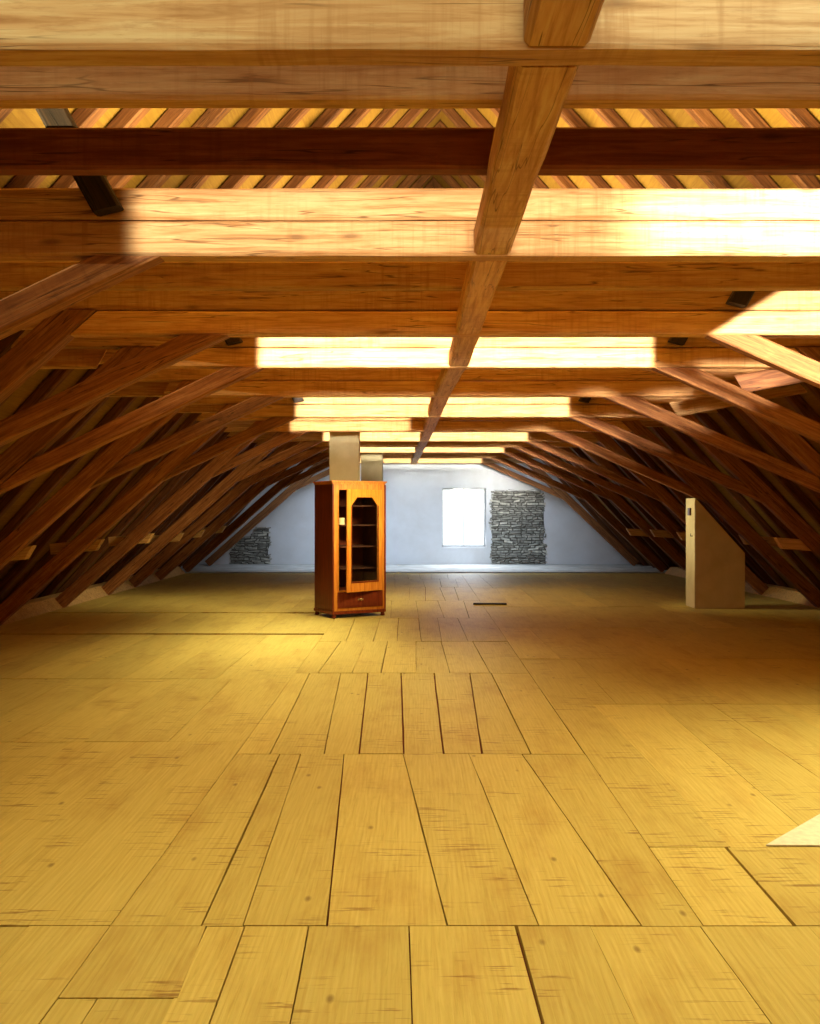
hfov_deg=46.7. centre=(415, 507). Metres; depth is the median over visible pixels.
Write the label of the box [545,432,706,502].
brace
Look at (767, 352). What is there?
brace
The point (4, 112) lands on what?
rafter
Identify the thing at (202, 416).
beam
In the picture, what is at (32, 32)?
beam
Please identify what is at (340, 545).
shelf
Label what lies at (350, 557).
display cabinet
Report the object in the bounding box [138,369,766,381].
beam
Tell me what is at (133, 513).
rafter
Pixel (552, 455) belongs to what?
rafter
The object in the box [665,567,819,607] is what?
sill timber
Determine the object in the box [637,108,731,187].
rafter
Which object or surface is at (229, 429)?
beam
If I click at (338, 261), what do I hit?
ceiling beam
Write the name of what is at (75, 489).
rafter
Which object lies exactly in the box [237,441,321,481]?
brace
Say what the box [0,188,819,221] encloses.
beam
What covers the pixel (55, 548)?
block
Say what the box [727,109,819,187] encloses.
rafter
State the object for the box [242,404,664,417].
beam
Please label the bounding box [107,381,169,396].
block
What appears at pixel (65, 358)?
block
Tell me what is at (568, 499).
leaning post
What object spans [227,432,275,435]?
tie
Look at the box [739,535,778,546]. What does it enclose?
block
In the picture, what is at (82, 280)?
brace
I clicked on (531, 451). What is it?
brace
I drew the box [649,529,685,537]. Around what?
block
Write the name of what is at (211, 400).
beam
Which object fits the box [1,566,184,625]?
sill timber
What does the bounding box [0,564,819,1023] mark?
floor
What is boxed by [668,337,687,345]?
brace
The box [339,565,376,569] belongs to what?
shelf
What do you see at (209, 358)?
beam
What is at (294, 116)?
rafter
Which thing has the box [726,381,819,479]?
leaning post
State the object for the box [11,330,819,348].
beam
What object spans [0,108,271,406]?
rafter
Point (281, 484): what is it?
leaning post
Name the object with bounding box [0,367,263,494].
brace
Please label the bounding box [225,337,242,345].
brace
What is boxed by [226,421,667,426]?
tie
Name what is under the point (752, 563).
rafter
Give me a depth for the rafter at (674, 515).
19.64 m
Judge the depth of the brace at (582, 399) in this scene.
12.66 m
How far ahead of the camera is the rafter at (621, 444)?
19.06 m
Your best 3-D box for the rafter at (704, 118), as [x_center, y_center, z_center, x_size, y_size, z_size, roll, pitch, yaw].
[3.755,-2.131,8.294,6.776,7.454,0.115,0,0,0]
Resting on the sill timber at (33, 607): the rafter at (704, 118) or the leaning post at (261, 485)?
the leaning post at (261, 485)
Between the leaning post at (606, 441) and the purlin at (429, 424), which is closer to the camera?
the purlin at (429, 424)
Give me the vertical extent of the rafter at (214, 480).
7.251 m
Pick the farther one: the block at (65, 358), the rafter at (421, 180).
the rafter at (421, 180)
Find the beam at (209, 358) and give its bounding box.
[165,348,799,368]
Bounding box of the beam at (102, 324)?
[71,311,819,337]
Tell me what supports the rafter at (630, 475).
on the floor
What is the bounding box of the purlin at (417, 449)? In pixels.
[415,447,424,451]
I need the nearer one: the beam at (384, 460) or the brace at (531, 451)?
the brace at (531, 451)
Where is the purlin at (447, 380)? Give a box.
[434,369,464,395]
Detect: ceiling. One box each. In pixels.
[0,108,440,603]
[433,108,819,588]
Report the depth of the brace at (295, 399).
12.66 m
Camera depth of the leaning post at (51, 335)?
6.68 m
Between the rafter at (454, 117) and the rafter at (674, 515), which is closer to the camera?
the rafter at (454, 117)
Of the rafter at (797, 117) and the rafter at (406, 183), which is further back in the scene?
the rafter at (406, 183)
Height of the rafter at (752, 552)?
7.362 m
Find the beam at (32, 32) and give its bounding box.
[0,0,819,65]
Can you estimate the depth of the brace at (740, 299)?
6.60 m
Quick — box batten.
[473,603,506,604]
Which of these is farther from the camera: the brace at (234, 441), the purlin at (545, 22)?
the brace at (234, 441)
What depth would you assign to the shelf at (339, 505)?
14.02 m
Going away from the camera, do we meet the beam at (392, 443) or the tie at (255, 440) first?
the beam at (392, 443)
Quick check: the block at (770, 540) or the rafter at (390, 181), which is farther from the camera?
the block at (770, 540)
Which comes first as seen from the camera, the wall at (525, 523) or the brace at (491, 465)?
the brace at (491, 465)
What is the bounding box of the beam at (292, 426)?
[269,421,631,431]
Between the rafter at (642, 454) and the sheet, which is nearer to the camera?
the sheet
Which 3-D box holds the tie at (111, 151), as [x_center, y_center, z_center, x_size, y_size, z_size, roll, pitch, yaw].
[0.365,-1.441,3.841,7.856,0.170,0.095,0,0,0]
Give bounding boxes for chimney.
[329,432,359,480]
[361,453,382,480]
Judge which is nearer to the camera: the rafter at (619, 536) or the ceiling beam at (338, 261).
the ceiling beam at (338, 261)
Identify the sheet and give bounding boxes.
[766,814,819,845]
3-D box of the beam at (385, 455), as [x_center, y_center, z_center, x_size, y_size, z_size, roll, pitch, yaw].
[0.320,-1.306,23.460,5.525,0.171,0.120,0,0,0]
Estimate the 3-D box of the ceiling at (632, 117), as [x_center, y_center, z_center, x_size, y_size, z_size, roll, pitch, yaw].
[3.558,-2.144,12.090,7.236,7.489,30.180,0,0,0]
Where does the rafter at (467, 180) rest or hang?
on the floor
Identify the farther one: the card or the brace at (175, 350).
the card
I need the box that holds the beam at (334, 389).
[205,381,712,397]
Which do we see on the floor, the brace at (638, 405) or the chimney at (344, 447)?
the chimney at (344, 447)
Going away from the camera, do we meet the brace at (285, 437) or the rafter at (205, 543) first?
the brace at (285, 437)
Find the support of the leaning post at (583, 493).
on the floor
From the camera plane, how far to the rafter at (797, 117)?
7.17 m
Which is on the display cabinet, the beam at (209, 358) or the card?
the card
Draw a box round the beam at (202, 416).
[196,413,653,420]
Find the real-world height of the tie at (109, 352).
0.170 m
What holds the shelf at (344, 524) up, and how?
attached to the display cabinet
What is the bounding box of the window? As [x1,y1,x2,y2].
[442,488,484,546]
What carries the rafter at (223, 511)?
on the floor
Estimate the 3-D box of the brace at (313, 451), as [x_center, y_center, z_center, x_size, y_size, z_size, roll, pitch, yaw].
[-2.501,-0.850,19.120,1.557,0.739,0.125,0,0,0]
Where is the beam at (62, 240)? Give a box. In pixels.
[0,221,819,260]
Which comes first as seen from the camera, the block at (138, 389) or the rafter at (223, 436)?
the block at (138, 389)
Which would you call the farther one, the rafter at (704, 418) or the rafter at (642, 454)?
the rafter at (642, 454)
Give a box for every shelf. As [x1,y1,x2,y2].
[339,505,376,506]
[339,524,376,525]
[339,544,376,547]
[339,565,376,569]
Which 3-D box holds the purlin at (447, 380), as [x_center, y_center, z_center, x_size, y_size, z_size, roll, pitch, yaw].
[0.325,-1.291,9.380,0.178,0.133,2.044,0,0,-2]
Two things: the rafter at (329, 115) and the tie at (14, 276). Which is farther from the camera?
the rafter at (329, 115)
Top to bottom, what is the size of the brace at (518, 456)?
1.059 m
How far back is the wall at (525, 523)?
26.68 m
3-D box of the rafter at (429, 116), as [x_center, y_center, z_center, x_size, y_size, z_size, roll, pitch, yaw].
[-3.025,-2.131,13.540,6.776,7.454,0.115,0,0,0]
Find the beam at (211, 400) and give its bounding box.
[160,393,695,404]
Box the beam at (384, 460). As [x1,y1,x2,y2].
[360,459,522,462]
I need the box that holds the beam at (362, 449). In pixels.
[310,447,548,452]
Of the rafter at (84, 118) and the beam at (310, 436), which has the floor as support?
the rafter at (84, 118)
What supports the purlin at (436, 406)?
attached to the beam at (334, 389)
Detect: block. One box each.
[11,545,36,560]
[40,349,106,368]
[50,539,104,554]
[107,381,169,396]
[108,533,153,545]
[145,533,183,543]
[181,529,205,537]
[202,526,225,532]
[626,528,647,536]
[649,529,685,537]
[669,383,806,415]
[676,532,685,540]
[734,369,803,391]
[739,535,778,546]
[774,537,810,550]
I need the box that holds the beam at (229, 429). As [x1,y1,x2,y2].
[224,427,248,431]
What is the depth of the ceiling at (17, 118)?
10.96 m
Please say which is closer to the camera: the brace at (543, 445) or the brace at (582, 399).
the brace at (582, 399)
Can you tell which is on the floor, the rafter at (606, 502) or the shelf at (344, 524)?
the rafter at (606, 502)
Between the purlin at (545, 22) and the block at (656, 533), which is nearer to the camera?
the purlin at (545, 22)
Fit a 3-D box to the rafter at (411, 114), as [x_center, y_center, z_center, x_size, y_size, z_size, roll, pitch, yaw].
[-3.025,-2.131,12.815,6.777,7.454,0.115,0,0,0]
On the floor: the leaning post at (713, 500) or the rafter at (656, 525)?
the rafter at (656, 525)
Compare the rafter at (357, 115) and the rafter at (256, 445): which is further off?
the rafter at (256, 445)
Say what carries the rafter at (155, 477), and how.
on the sill timber at (33, 607)
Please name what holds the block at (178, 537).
attached to the leaning post at (230, 480)
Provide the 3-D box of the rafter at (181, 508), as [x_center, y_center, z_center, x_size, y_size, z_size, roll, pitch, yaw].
[-3.105,-2.042,19.688,6.615,7.277,0.115,0,0,0]
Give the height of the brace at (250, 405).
1.007 m
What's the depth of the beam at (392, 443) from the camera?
19.06 m
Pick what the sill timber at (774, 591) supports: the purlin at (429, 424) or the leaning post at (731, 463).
the leaning post at (731, 463)
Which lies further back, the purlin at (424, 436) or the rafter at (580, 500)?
the rafter at (580, 500)
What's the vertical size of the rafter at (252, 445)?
7.226 m
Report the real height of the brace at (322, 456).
0.740 m
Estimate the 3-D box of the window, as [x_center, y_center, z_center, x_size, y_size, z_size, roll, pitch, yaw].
[1.347,0.270,27.090,1.235,1.660,0.060,0,0,0]
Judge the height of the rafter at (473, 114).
7.454 m
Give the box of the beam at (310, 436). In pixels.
[289,432,597,441]
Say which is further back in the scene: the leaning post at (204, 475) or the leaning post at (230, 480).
the leaning post at (230, 480)
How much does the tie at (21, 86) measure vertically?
0.170 m
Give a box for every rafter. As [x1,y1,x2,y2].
[0,108,13,122]
[0,108,232,357]
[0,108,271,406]
[0,108,310,449]
[0,108,372,517]
[0,108,399,541]
[0,108,424,574]
[0,108,441,595]
[0,381,194,569]
[0,404,235,625]
[1,120,439,602]
[5,109,107,187]
[30,176,418,599]
[37,175,431,597]
[51,108,151,187]
[55,177,433,593]
[77,108,344,383]
[92,432,229,584]
[93,436,230,584]
[98,427,226,559]
[104,510,175,581]
[106,108,194,187]
[129,478,211,561]
[133,443,256,574]
[154,445,257,557]
[157,482,237,569]
[160,449,274,568]
[165,447,247,529]
[178,482,257,566]
[182,461,281,565]
[193,452,272,539]
[209,503,248,542]
[434,178,750,526]
[440,120,803,519]
[440,175,819,591]
[442,108,819,525]
[457,175,819,573]
[461,108,819,502]
[489,108,813,448]
[543,461,641,564]
[549,453,654,567]
[559,109,819,400]
[563,459,668,569]
[571,447,680,567]
[582,175,819,422]
[583,500,648,565]
[592,108,683,187]
[594,443,685,550]
[598,443,685,531]
[609,500,675,566]
[613,481,685,558]
[614,438,681,504]
[630,445,760,579]
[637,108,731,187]
[648,453,776,584]
[663,504,685,528]
[683,108,779,187]
[702,502,789,587]
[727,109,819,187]
[777,108,819,127]
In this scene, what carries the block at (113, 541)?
attached to the leaning post at (204, 475)
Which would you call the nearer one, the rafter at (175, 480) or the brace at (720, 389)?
the brace at (720, 389)
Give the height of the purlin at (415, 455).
0.132 m
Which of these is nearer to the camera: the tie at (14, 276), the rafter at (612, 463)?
the tie at (14, 276)
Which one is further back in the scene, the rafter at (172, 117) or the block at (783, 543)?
the block at (783, 543)
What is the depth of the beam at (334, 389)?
10.40 m
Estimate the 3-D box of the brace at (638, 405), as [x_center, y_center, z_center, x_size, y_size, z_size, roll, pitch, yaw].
[3.365,-0.646,10.460,2.606,1.147,0.125,0,0,0]
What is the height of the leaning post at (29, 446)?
2.985 m
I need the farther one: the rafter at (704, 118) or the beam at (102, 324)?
the rafter at (704, 118)
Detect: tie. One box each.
[0,65,819,108]
[0,127,819,175]
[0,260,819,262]
[0,262,819,290]
[99,349,118,363]
[164,381,405,392]
[178,404,717,412]
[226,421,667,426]
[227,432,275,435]
[252,439,598,442]
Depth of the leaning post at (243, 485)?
19.04 m
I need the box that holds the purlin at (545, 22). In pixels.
[523,0,603,45]
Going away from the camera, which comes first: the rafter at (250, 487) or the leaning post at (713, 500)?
the leaning post at (713, 500)
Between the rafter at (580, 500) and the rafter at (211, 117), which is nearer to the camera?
the rafter at (211, 117)
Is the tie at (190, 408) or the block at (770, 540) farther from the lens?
the block at (770, 540)
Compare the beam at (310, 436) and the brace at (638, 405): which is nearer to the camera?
the brace at (638, 405)
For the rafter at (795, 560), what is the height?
7.422 m
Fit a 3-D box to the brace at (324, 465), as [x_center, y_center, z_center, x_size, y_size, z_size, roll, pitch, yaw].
[-2.500,-0.850,23.460,1.556,0.740,0.125,0,0,0]
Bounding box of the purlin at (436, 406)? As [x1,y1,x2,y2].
[428,397,448,416]
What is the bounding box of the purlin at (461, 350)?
[448,337,478,366]
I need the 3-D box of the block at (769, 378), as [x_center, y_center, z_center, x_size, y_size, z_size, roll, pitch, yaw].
[3.587,-1.227,8.465,1.537,0.415,0.130,0,0,0]
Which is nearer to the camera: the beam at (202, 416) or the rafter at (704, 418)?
the rafter at (704, 418)
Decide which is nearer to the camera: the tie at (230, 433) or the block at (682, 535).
the block at (682, 535)
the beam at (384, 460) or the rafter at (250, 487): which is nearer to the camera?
the rafter at (250, 487)
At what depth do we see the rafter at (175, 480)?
17.40 m
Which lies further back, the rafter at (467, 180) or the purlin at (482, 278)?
the rafter at (467, 180)
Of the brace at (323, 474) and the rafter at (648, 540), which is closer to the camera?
the rafter at (648, 540)
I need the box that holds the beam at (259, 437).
[257,436,613,438]
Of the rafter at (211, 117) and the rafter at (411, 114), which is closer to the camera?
the rafter at (211, 117)
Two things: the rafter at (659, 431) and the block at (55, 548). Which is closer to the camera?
the block at (55, 548)
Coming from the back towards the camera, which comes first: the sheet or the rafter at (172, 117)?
the rafter at (172, 117)
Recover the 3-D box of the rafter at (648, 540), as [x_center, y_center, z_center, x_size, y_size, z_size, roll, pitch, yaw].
[3.315,-1.969,23.454,6.484,7.131,0.115,0,0,0]
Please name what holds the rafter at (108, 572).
on the floor
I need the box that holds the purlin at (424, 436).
[420,432,432,440]
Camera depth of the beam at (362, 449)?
20.96 m
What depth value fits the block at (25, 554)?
10.57 m
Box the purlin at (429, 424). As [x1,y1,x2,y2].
[423,418,438,430]
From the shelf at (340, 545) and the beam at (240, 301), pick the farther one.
the shelf at (340, 545)
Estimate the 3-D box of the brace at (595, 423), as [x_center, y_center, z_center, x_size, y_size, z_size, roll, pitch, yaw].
[3.365,-0.646,12.820,2.606,1.146,0.125,0,0,0]
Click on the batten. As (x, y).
(473, 603)
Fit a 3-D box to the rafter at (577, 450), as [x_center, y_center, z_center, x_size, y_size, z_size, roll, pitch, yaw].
[3.360,-1.986,22.604,6.514,7.165,0.115,0,0,0]
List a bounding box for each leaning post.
[0,310,96,403]
[0,347,153,485]
[55,421,262,607]
[102,432,284,594]
[129,442,299,586]
[155,448,309,579]
[182,453,320,571]
[205,459,328,565]
[525,463,638,565]
[544,453,666,571]
[558,447,685,571]
[580,448,685,548]
[590,432,768,594]
[622,421,819,607]
[661,404,819,557]
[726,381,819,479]
[795,347,819,362]
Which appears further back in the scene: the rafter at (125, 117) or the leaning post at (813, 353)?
the leaning post at (813, 353)
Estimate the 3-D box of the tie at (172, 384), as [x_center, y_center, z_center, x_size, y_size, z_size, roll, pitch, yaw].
[0.365,-1.441,11.158,7.856,0.170,0.095,0,0,0]
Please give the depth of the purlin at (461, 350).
7.45 m
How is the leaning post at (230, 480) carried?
on the sill timber at (33, 607)
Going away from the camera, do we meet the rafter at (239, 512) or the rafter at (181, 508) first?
the rafter at (181, 508)
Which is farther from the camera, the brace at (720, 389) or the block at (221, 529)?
the block at (221, 529)
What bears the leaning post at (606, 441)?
on the sill timber at (774, 591)
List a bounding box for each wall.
[199,459,629,563]
[686,498,744,608]
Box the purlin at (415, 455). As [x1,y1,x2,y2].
[413,453,421,457]
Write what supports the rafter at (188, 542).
attached to the ceiling at (17, 118)
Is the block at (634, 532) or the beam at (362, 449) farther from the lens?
the block at (634, 532)
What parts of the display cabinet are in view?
corner moulding, cornice, frame, drawer, door frame, corner moulding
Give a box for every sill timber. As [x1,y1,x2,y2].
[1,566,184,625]
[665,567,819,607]
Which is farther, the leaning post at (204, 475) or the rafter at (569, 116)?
the leaning post at (204, 475)
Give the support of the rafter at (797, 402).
attached to the ceiling at (632, 117)
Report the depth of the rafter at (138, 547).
19.06 m
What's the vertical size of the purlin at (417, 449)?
0.134 m
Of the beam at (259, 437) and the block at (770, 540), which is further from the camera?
the beam at (259, 437)
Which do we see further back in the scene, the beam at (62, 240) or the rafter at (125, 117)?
the rafter at (125, 117)
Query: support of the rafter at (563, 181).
on the floor
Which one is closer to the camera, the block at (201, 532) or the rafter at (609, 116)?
the rafter at (609, 116)
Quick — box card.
[339,518,343,524]
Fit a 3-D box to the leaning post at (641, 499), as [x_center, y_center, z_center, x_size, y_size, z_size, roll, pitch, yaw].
[4.745,0.101,19.120,3.277,2.986,0.155,0,0,0]
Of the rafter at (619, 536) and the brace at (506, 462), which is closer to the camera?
the brace at (506, 462)
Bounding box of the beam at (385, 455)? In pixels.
[327,453,537,458]
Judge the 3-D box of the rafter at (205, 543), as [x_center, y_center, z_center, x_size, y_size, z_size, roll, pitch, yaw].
[-3.215,-1.921,25.954,6.396,7.037,0.115,0,0,0]
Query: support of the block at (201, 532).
attached to the leaning post at (243, 485)
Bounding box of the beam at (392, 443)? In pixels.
[298,441,576,446]
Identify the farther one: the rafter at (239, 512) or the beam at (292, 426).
the rafter at (239, 512)
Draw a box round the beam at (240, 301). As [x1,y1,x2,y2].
[0,291,819,311]
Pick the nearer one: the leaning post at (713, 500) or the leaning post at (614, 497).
the leaning post at (713, 500)
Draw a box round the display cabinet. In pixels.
[313,481,386,618]
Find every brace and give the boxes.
[0,256,164,339]
[0,335,229,446]
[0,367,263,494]
[36,109,123,216]
[89,397,282,488]
[163,417,296,481]
[211,432,307,477]
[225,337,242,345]
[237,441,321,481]
[253,447,328,483]
[268,453,328,485]
[283,460,328,488]
[291,397,303,402]
[297,469,328,489]
[481,463,561,498]
[490,458,583,499]
[503,453,610,500]
[513,447,634,500]
[525,441,661,501]
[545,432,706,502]
[569,417,762,502]
[578,397,591,402]
[603,397,819,492]
[651,367,819,443]
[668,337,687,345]
[704,335,819,388]
[726,291,754,307]
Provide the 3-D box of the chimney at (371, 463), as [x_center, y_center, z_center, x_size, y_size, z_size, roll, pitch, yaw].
[-1.025,-1.164,22.225,0.490,5.528,0.550,0,0,0]
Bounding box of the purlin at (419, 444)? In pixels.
[417,442,427,446]
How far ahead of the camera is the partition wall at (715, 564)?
15.10 m
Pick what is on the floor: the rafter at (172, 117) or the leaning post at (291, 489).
the leaning post at (291, 489)
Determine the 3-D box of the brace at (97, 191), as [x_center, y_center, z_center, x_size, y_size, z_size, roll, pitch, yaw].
[-1.846,-2.132,4.542,0.882,1.456,0.090,0,0,0]
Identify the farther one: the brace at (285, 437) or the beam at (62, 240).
the brace at (285, 437)
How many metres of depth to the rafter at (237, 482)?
22.55 m
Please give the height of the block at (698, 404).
0.415 m
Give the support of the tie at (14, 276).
attached to the rafter at (4, 112)
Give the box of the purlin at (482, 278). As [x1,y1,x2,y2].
[456,261,506,333]

